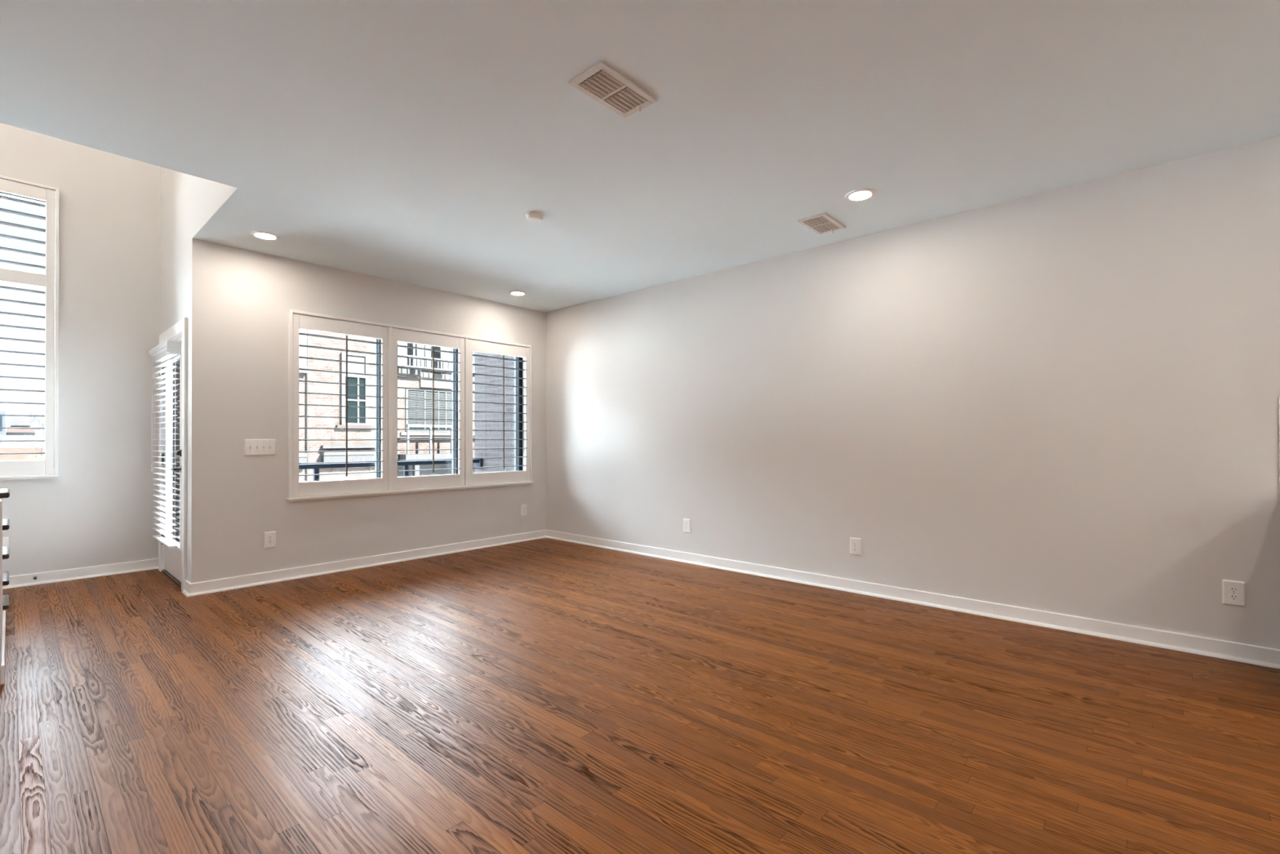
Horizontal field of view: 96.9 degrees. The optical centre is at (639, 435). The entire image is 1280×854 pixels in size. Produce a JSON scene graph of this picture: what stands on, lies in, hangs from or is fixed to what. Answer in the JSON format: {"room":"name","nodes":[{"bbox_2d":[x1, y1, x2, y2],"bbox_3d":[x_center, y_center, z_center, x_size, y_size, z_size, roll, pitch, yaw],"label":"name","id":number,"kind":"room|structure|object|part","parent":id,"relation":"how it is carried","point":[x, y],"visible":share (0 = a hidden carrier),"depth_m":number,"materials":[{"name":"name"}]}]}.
{"room":"empty living room","nodes":[
{"label":"empty living room","id":0,"kind":"room"},
{"bbox_2d":[0,122,159,576],"bbox_3d":[-5.222,-1.523,4.590,0.150,5.500,2.332,-1,-1,42],"label":"wall","id":1,"kind":"structure","parent":0,"point":[100,508],"depth_m":4.98,"materials":[{"name":"paint"}]},
{"bbox_2d":[2,537,8,546],"bbox_3d":[-5.130,0.881,4.547,0.012,0.132,0.086,-1,-1,42],"label":"wall outlet","id":2,"kind":"object","parent":1,"relation":"attached to","point":[5,540],"visible":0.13,"depth_m":4.56,"materials":[{"name":"white plastic"}]},
{"bbox_2d":[0,191,55,426],"bbox_3d":[-5.333,-0.881,4.542,0.080,2.305,0.917,-1,-1,42],"label":"window","id":3,"kind":"structure","parent":1,"relation":"in","point":[1,193],"depth_m":4.77,"materials":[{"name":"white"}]},
{"bbox_2d":[0,174,59,480],"bbox_3d":[-5.211,-0.864,4.426,0.089,2.440,0.948,-1,-1,42],"label":"plantation shutter","id":4,"kind":"object","parent":3,"relation":"attached to","point":[26,469],"visible":1,"depth_m":4.70,"materials":[{"name":"paint"}]},
{"bbox_3d":[-5.208,0.339,4.419,0.074,0.034,0.948,-1,-1,42],"label":"sill","id":5,"kind":"part","parent":4,"relation":"part of","materials":[{"name":"paint"}]},
{"bbox_2d":[2,558,158,589],"bbox_3d":[-5.197,1.180,4.455,0.032,0.092,2.182,-1,-1,42],"label":"baseboard","id":6,"kind":"structure","parent":1,"relation":"attached to","point":[26,580],"depth_m":4.88,"materials":[{"name":"white paint"}]},
{"bbox_2d":[159,166,210,547],"bbox_3d":[-3.378,-1.530,4.401,2.847,5.500,0.150,-1,-1,42],"label":"wall","id":7,"kind":"structure","parent":0,"point":[179,191],"depth_m":4.79,"materials":[{"name":"paint"}]},
{"bbox_2d":[148,339,182,548],"bbox_3d":[-4.052,0.070,4.826,0.852,1.674,0.096,-1,-1,42],"label":"window blind","id":8,"kind":"object","parent":7,"relation":"attached to","point":[162,352],"visible":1,"depth_m":4.79,"materials":[{"name":"white wood"}]},
{"bbox_3d":[-4.335,-0.208,5.038,0.002,0.990,0.002,-1,-1,42],"label":"lift cord","id":9,"kind":"part","parent":8,"relation":"part of","materials":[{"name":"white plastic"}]},
{"bbox_3d":[-4.059,0.095,4.838,0.587,1.600,0.054,-1,-1,42],"label":"ladder cord","id":10,"kind":"part","parent":8,"relation":"part of","materials":[{"name":"white plastic"}]},
{"bbox_3d":[-4.056,0.898,4.832,0.785,0.018,0.052,-1,-1,42],"label":"rail","id":11,"kind":"part","parent":8,"relation":"part of","materials":[{"name":"white"}]},
{"bbox_2d":[161,336,182,587],"bbox_3d":[-3.950,0.206,4.867,0.904,2.038,0.210,-1,-1,42],"label":"door","id":12,"kind":"structure","parent":7,"relation":"in","point":[172,557],"depth_m":4.87,"materials":[{"name":"white paint"}]},
{"bbox_3d":[-3.963,0.130,4.850,0.670,1.610,0.006,-1,-1,42],"label":"glass","id":13,"kind":"part","parent":12,"relation":"part of","materials":[{"name":"clear glass"}]},
{"bbox_3d":[-3.754,0.269,4.585,0.124,0.023,0.052,-1,-1,42],"label":"lever handle","id":14,"kind":"part","parent":12,"relation":"part of","materials":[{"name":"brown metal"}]},
{"bbox_2d":[158,317,187,591],"bbox_3d":[-3.935,0.149,4.881,1.124,2.152,0.170,-1,-1,42],"label":"trim","id":15,"kind":"structure","parent":7,"relation":"attached to","point":[180,329],"depth_m":4.47,"materials":[{"name":"white paint"}]},
{"bbox_2d":[182,579,191,595],"bbox_3d":[-3.502,1.174,4.379,0.176,0.092,0.032,-1,-1,42],"label":"baseboard","id":16,"kind":"structure","parent":7,"relation":"attached to","point":[186,590],"depth_m":4.38,"materials":[{"name":"white paint"}]},
{"bbox_3d":[-3.507,1.211,4.374,0.176,0.018,0.018,-1,-1,42],"label":"shoe molding","id":17,"kind":"part","parent":16,"relation":"part of","materials":[{"name":"white paint"}]},
{"bbox_2d":[186,238,546,582],"bbox_3d":[-2.298,-0.144,5.735,0.150,2.740,3.588,-1,-1,42],"label":"wall","id":18,"kind":"structure","parent":0,"point":[240,300],"depth_m":4.80,"materials":[{"name":"paint"}]},
{"bbox_2d":[244,439,275,455],"bbox_3d":[-3.134,0.095,4.673,0.021,0.129,0.219,-1,-1,42],"label":"light switch","id":19,"kind":"object","parent":18,"relation":"attached to","point":[251,446],"visible":1,"depth_m":4.67,"materials":[{"name":"white plastic"}]},
{"bbox_2d":[263,531,275,547],"bbox_3d":[-3.085,0.865,4.727,0.012,0.132,0.086,-1,-1,42],"label":"wall outlet","id":20,"kind":"object","parent":18,"relation":"attached to","point":[269,537],"visible":1,"depth_m":4.72,"materials":[{"name":"white plastic"}]},
{"bbox_2d":[186,529,546,596],"bbox_3d":[-2.287,1.179,5.598,0.032,0.092,3.470,-1,-1,42],"label":"baseboard","id":21,"kind":"structure","parent":18,"relation":"attached to","point":[257,579],"depth_m":5.17,"materials":[{"name":"white paint"}]},
{"bbox_2d":[375,338,381,478],"bbox_3d":[-2.796,-0.266,5.257,0.080,1.510,0.825,-1,-1,42],"label":"window","id":22,"kind":"structure","parent":18,"relation":"in","point":[378,347],"depth_m":5.51,"materials":[{"name":"black"}]},
{"bbox_3d":[-2.783,-0.266,5.246,0.006,1.410,0.715,-1,-1,42],"label":"glass","id":23,"kind":"part","parent":22,"relation":"part of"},
{"bbox_2d":[286,309,533,502],"bbox_3d":[-2.139,-0.254,5.762,0.098,1.636,2.557,-1,-1,42],"label":"plantation shutter","id":24,"kind":"object","parent":18,"relation":"attached to","point":[389,483],"visible":1,"depth_m":5.50,"materials":[{"name":"paint"}]},
{"bbox_3d":[-2.699,-0.263,5.145,0.028,1.568,0.813,-1,-1,42],"label":"shutter panel","id":25,"kind":"part","parent":24,"relation":"part of","materials":[{"name":"paint"}]},
{"bbox_3d":[-2.652,-0.273,5.125,0.010,1.277,0.013,-1,-1,42],"label":"tilt rod","id":26,"kind":"part","parent":24,"relation":"part of","materials":[{"name":"white wood"}]},
{"bbox_3d":[-2.133,0.545,5.753,0.062,0.036,2.557,-1,-1,42],"label":"sill","id":27,"kind":"part","parent":24,"relation":"part of","materials":[{"name":"paint"}]},
{"bbox_3d":[-2.139,-0.260,5.769,0.028,1.568,0.777,-1,-1,42],"label":"shutter panel","id":28,"kind":"part","parent":24,"relation":"part of","materials":[{"name":"paint"}]},
{"bbox_3d":[-2.095,-0.270,5.745,0.010,1.277,0.013,-1,-1,42],"label":"tilt rod","id":29,"kind":"part","parent":24,"relation":"part of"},
{"bbox_3d":[-1.580,-0.258,6.392,0.028,1.568,0.812,-1,-1,42],"label":"shutter panel","id":30,"kind":"part","parent":24,"relation":"part of","materials":[{"name":"paint"}]},
{"bbox_3d":[-1.532,-0.268,6.372,0.010,1.277,0.013,-1,-1,42],"label":"tilt rod","id":31,"kind":"part","parent":24,"relation":"part of","materials":[{"name":"white wood"}]},
{"bbox_2d":[451,348,457,474],"bbox_3d":[-2.246,-0.263,5.870,0.080,1.510,0.819,-1,-1,42],"label":"window","id":32,"kind":"structure","parent":18,"relation":"in","point":[454,356],"depth_m":6.12,"materials":[{"name":"black"}]},
{"bbox_3d":[-2.233,-0.263,5.858,0.006,1.410,0.709,-1,-1,42],"label":"glass","id":33,"kind":"part","parent":32,"relation":"part of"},
{"bbox_2d":[514,356,522,471],"bbox_3d":[-1.700,-0.261,6.478,0.080,1.510,0.814,-1,-1,42],"label":"window","id":34,"kind":"structure","parent":18,"relation":"in","point":[517,382],"depth_m":6.74,"materials":[{"name":"black"}]},
{"bbox_2d":[520,504,526,515],"bbox_3d":[-1.361,0.870,6.647,0.012,0.132,0.086,-1,-1,42],"label":"wall outlet","id":35,"kind":"object","parent":18,"relation":"attached to","point":[523,507],"visible":1,"depth_m":6.64,"materials":[{"name":"white plastic"}]},
{"bbox_2d":[474,351,514,472],"bbox_3d":[-1.675,0.237,7.734,1.595,8.400,0.320,-1,-1,42],"label":"wall","id":36,"kind":"structure","parent":0,"point":[485,425],"depth_m":7.83,"materials":[{"name":"grey brick"}]},
{"bbox_2d":[0,537,1279,853],"bbox_3d":[0.257,1.253,1.869,11.902,0.120,5.920,-1,-1,42],"label":"floor","id":37,"kind":"structure","parent":0,"point":[543,695],"depth_m":2.35,"materials":[{"name":"brown wood"}]},
{"bbox_2d":[0,488,9,684],"bbox_3d":[-4.063,0.752,2.839,1.539,0.920,1.208,-1,-1,42],"label":"staircase","id":38,"kind":"structure","parent":37,"relation":"on","point":[4,492],"depth_m":3.04,"materials":[{"name":"white paint"}]},
{"bbox_3d":[-3.603,1.167,3.209,1.355,0.092,0.012,-1,-1,42],"label":"skirting","id":39,"kind":"part","parent":38,"relation":"part of","materials":[{"name":"white paint"}]},
{"bbox_2d":[0,0,1279,311],"bbox_3d":[0.770,-1.682,1.420,10.500,0.260,5.920,-1,-1,42],"label":"ceiling","id":40,"kind":"structure","parent":0,"point":[413,142],"depth_m":2.68,"materials":[{"name":"paint"}]},
{"bbox_2d":[250,231,279,239],"bbox_3d":[-2.844,-1.517,4.301,0.187,0.010,0.187,-1,-1,42],"label":"recessed light","id":41,"kind":"object","parent":40,"relation":"in","point":[260,234],"visible":1,"depth_m":4.29,"materials":[{"name":"white paint"}]},
{"bbox_2d":[508,290,526,295],"bbox_3d":[-1.297,-1.510,6.010,0.187,0.010,0.187,-1,-1,42],"label":"recessed light","id":42,"kind":"object","parent":40,"relation":"in","point":[513,292],"visible":1,"depth_m":6.00,"materials":[{"name":"white paint"}]},
{"bbox_2d":[524,211,543,222],"bbox_3d":[-0.732,-1.511,3.929,0.126,0.040,0.126,-1,-1,42],"label":"smoke detector","id":43,"kind":"object","parent":40,"relation":"attached to","point":[531,216],"visible":1,"depth_m":3.89,"materials":[{"name":"white paint"}]},
{"bbox_2d":[568,61,657,118],"bbox_3d":[-0.116,-1.525,2.531,0.205,0.034,0.356,-1,-1,42],"label":"ceiling vent","id":44,"kind":"object","parent":40,"relation":"in","point":[601,82],"visible":1,"depth_m":2.51,"materials":[{"name":"white metal"}]},
{"bbox_2d":[797,213,845,235],"bbox_3d":[1.315,-1.518,4.099,0.205,0.034,0.356,-1,-1,42],"label":"ceiling vent","id":45,"kind":"object","parent":40,"relation":"in","point":[820,224],"visible":1,"depth_m":4.08,"materials":[{"name":"white metal"}]},
{"bbox_2d":[844,188,875,201],"bbox_3d":[1.406,-1.534,3.617,0.187,0.010,0.187,-1,-1,42],"label":"recessed light","id":46,"kind":"object","parent":40,"relation":"in","point":[860,194],"visible":1,"depth_m":3.60,"materials":[{"name":"white paint"}]},
{"bbox_2d":[546,135,1279,648],"bbox_3d":[2.757,-0.174,3.507,10.350,2.740,0.150,-1,-1,42],"label":"wall","id":47,"kind":"structure","parent":0,"point":[1063,400],"depth_m":3.80,"materials":[{"name":"paint"}]},
{"bbox_2d":[683,518,690,533],"bbox_3d":[0.448,0.865,5.467,0.086,0.132,0.012,-1,-1,42],"label":"wall outlet","id":48,"kind":"object","parent":47,"relation":"attached to","point":[686,522],"visible":1,"depth_m":5.46,"materials":[{"name":"white plastic"}]},
{"bbox_2d":[849,537,861,555],"bbox_3d":[1.663,0.853,4.377,0.086,0.132,0.012,-1,-1,42],"label":"wall outlet","id":49,"kind":"object","parent":47,"relation":"attached to","point":[855,543],"visible":1,"depth_m":4.37,"materials":[{"name":"white plastic"}]},
{"bbox_2d":[546,529,1279,668],"bbox_3d":[1.067,1.165,4.897,5.960,0.092,0.032,-1,-1,42],"label":"baseboard","id":50,"kind":"structure","parent":47,"relation":"attached to","point":[970,606],"depth_m":3.79,"materials":[{"name":"white paint"}]},
{"bbox_2d":[1222,579,1245,606],"bbox_3d":[3.169,0.839,3.025,0.086,0.132,0.012,-1,-1,42],"label":"wall outlet","id":51,"kind":"object","parent":47,"relation":"attached to","point":[1233,592],"visible":1,"depth_m":3.02,"materials":[{"name":"white plastic"}]},
{"bbox_2d":[1229,594,1238,599],"bbox_3d":[3.166,0.859,3.022,0.034,0.029,0.004,-1,-1,42],"label":"receptacle","id":52,"kind":"object","parent":51,"relation":"attached to","point":[1232,597],"depth_m":3.02,"materials":[{"name":"white plastic"}]},
{"bbox_2d":[1229,586,1238,592],"bbox_3d":[3.166,0.819,3.022,0.034,0.029,0.004,-1,-1,42],"label":"receptacle","id":53,"kind":"object","parent":51,"relation":"attached to","point":[1232,588],"depth_m":3.02,"materials":[{"name":"white plastic"}]},
{"bbox_2d":[1278,395,1279,491],"bbox_3d":[4.479,0.036,1.847,3.200,0.500,0.012,-1,-1,42],"label":"backsplash","id":54,"kind":"structure","parent":47,"relation":"attached to","point":[1279,396],"depth_m":2.91,"materials":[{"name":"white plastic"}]},
{"bbox_3d":[-2.912,1.317,6.348,1.598,0.110,3.384,-1,-1,42],"label":"floor","id":55,"kind":"structure","parent":0,"visible":0},
{"bbox_2d":[298,458,482,481],"bbox_3d":[-3.347,0.786,6.840,0.120,0.960,3.236,-1,-1,42],"label":"balcony railing","id":56,"kind":"object","parent":55,"relation":"on","point":[316,467],"visible":0.27,"depth_m":6.87,"materials":[{"name":"black metal"}]},
{"bbox_3d":[-3.690,0.819,6.458,0.050,0.892,0.050,-1,-1,42],"label":"post","id":57,"kind":"part","parent":56,"relation":"part of","materials":[{"name":"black paint"}]},
{"bbox_3d":[-3.361,0.348,6.829,0.060,0.053,3.198,-1,-1,42],"label":"rail","id":58,"kind":"part","parent":56,"relation":"part of","materials":[{"name":"black metal"}]},
{"bbox_3d":[-2.990,0.822,7.238,0.050,0.892,0.050,-1,-1,42],"label":"post","id":59,"kind":"part","parent":56,"relation":"part of","materials":[{"name":"black paint"}]},
{"label":"outside","id":60,"kind":"structure","parent":0,"visible":0},
{"bbox_3d":[-197.996,5.972,163.458,497.800,0.250,270.000,-1,-1,42],"label":"ground","id":61,"kind":"structure","parent":60,"visible":0},
{"bbox_2d":[0,411,5,435],"bbox_3d":[-125.041,0.332,106.865,8.060,9.850,7.220,-1,-1,42],"label":"building","id":62,"kind":"structure","parent":61,"relation":"on","point":[2,418],"depth_m":106.66,"materials":[{"name":"grey metal"}]},
{"bbox_2d":[5,416,21,426],"bbox_3d":[-147.920,0.161,133.794,3.514,10.706,3.461,-1,-1,42],"label":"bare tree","id":63,"kind":"object","parent":61,"relation":"on","point":[11,419],"visible":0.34,"depth_m":133.65,"materials":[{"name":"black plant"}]},
{"bbox_2d":[4,417,36,435],"bbox_3d":[-110.105,0.973,100.697,9.120,8.400,3.800,-1,-1,42],"label":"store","id":64,"kind":"structure","parent":61,"relation":"on","point":[17,422],"depth_m":97.83,"materials":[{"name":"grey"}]},
{"bbox_2d":[0,444,44,460],"bbox_3d":[-55.804,2.570,33.192,7.540,3.990,30.140,-1,-1,42],"label":"building","id":65,"kind":"structure","parent":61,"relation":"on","point":[4,448],"depth_m":40.39,"materials":[{"name":"beige"}]},
{"bbox_2d":[0,435,44,444],"bbox_3d":[-107.180,2.458,77.235,12.200,5.100,43.000,-1,-1,42],"label":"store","id":66,"kind":"structure","parent":61,"relation":"on","point":[2,437],"depth_m":84.52,"materials":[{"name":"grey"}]},
{"bbox_2d":[20,413,44,458],"bbox_3d":[-29.296,1.619,27.898,1.857,5.673,1.772,0,0,30],"label":"street tree","id":67,"kind":"object","parent":61,"relation":"on","point":[43,435],"visible":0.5,"depth_m":27.47,"materials":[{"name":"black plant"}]},
{"bbox_2d":[26,411,39,426],"bbox_3d":[-162.194,-0.857,151.226,4.946,13.058,3.323,-1,-1,42],"label":"bare tree","id":68,"kind":"object","parent":61,"relation":"on","point":[33,419],"visible":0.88,"depth_m":151.30,"materials":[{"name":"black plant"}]},
{"bbox_2d":[23,454,44,460],"bbox_3d":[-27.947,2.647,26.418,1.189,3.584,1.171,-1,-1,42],"label":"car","id":69,"kind":"object","parent":61,"relation":"on","point":[38,458],"visible":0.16,"depth_m":26.25,"materials":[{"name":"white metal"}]},
{"bbox_2d":[31,413,44,433],"bbox_3d":[-177.778,-0.661,166.561,4.437,12.961,5.524,-1,-1,42],"label":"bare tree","id":70,"kind":"object","parent":61,"relation":"on","point":[38,421],"visible":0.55,"depth_m":166.92,"materials":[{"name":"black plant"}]},
{"bbox_2d":[298,328,475,482],"bbox_3d":[-8.466,0.304,22.249,6.600,8.100,14.950,-1,-1,42],"label":"brick building","id":71,"kind":"structure","parent":61,"relation":"on","point":[307,387],"depth_m":17.83,"materials":[{"name":"grey brick"}]},
{"bbox_3d":[-8.935,-1.119,17.758,0.038,1.430,0.610,-1,-1,42],"label":"pane","id":72,"kind":"part","parent":71,"relation":"part of","materials":[{"name":"black"}]},
{"bbox_3d":[-8.904,-0.292,17.733,0.110,0.095,1.100,-1,-1,42],"label":"sill","id":73,"kind":"part","parent":71,"relation":"part of","materials":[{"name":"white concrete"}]},
{"bbox_3d":[-7.404,2.583,18.740,0.160,3.489,0.160,-1,-1,42],"label":"porch post","id":74,"kind":"part","parent":71,"relation":"part of","materials":[{"name":"white"}]},
{"bbox_3d":[-7.384,-3.044,18.953,0.060,1.455,0.170,-1,-1,42],"label":"balcony post","id":75,"kind":"part","parent":71,"relation":"part of","materials":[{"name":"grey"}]},
{"bbox_3d":[-7.230,-3.043,19.124,0.060,1.455,0.070,-1,-1,42],"label":"balcony post","id":76,"kind":"part","parent":71,"relation":"part of","materials":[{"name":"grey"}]},
{"bbox_3d":[-7.233,-0.872,19.581,0.008,1.350,1.600,-1,-1,42],"label":"pane","id":77,"kind":"part","parent":71,"relation":"part of","materials":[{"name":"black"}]},
{"bbox_2d":[408,391,451,425],"bbox_3d":[-7.227,-0.944,19.576,0.007,1.114,1.560,-1,-1,42],"label":"blind","id":78,"kind":"object","parent":71,"relation":"hanging from","point":[442,395],"depth_m":19.54,"materials":[{"name":"grey"}]},
{"bbox_3d":[-6.375,2.594,20.497,0.016,3.485,4.750,-1,-1,42],"label":"garage door","id":79,"kind":"part","parent":71,"relation":"part of","materials":[{"name":"black"}]},
{"bbox_3d":[-6.352,-0.071,20.521,0.060,0.095,4.700,-1,-1,42],"label":"sill","id":80,"kind":"part","parent":71,"relation":"part of","materials":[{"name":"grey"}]},
{"bbox_3d":[-6.132,-2.456,20.266,0.040,0.380,4.800,-1,-1,42],"label":"balcony rail","id":81,"kind":"part","parent":71,"relation":"part of","materials":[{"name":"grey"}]},
{"bbox_3d":[-6.024,0.114,20.226,0.080,0.980,4.700,-1,-1,42],"label":"porch rail","id":82,"kind":"part","parent":71,"relation":"part of","materials":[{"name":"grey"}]},
{"bbox_3d":[-6.756,-3.041,19.652,0.060,1.455,0.350,-1,-1,42],"label":"balcony post","id":83,"kind":"part","parent":71,"relation":"part of","materials":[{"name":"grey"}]},
{"bbox_3d":[-6.130,-1.912,20.786,0.060,0.500,4.020,-1,-1,42],"label":"panel","id":84,"kind":"part","parent":71,"relation":"part of","materials":[{"name":"white"}]}
]}

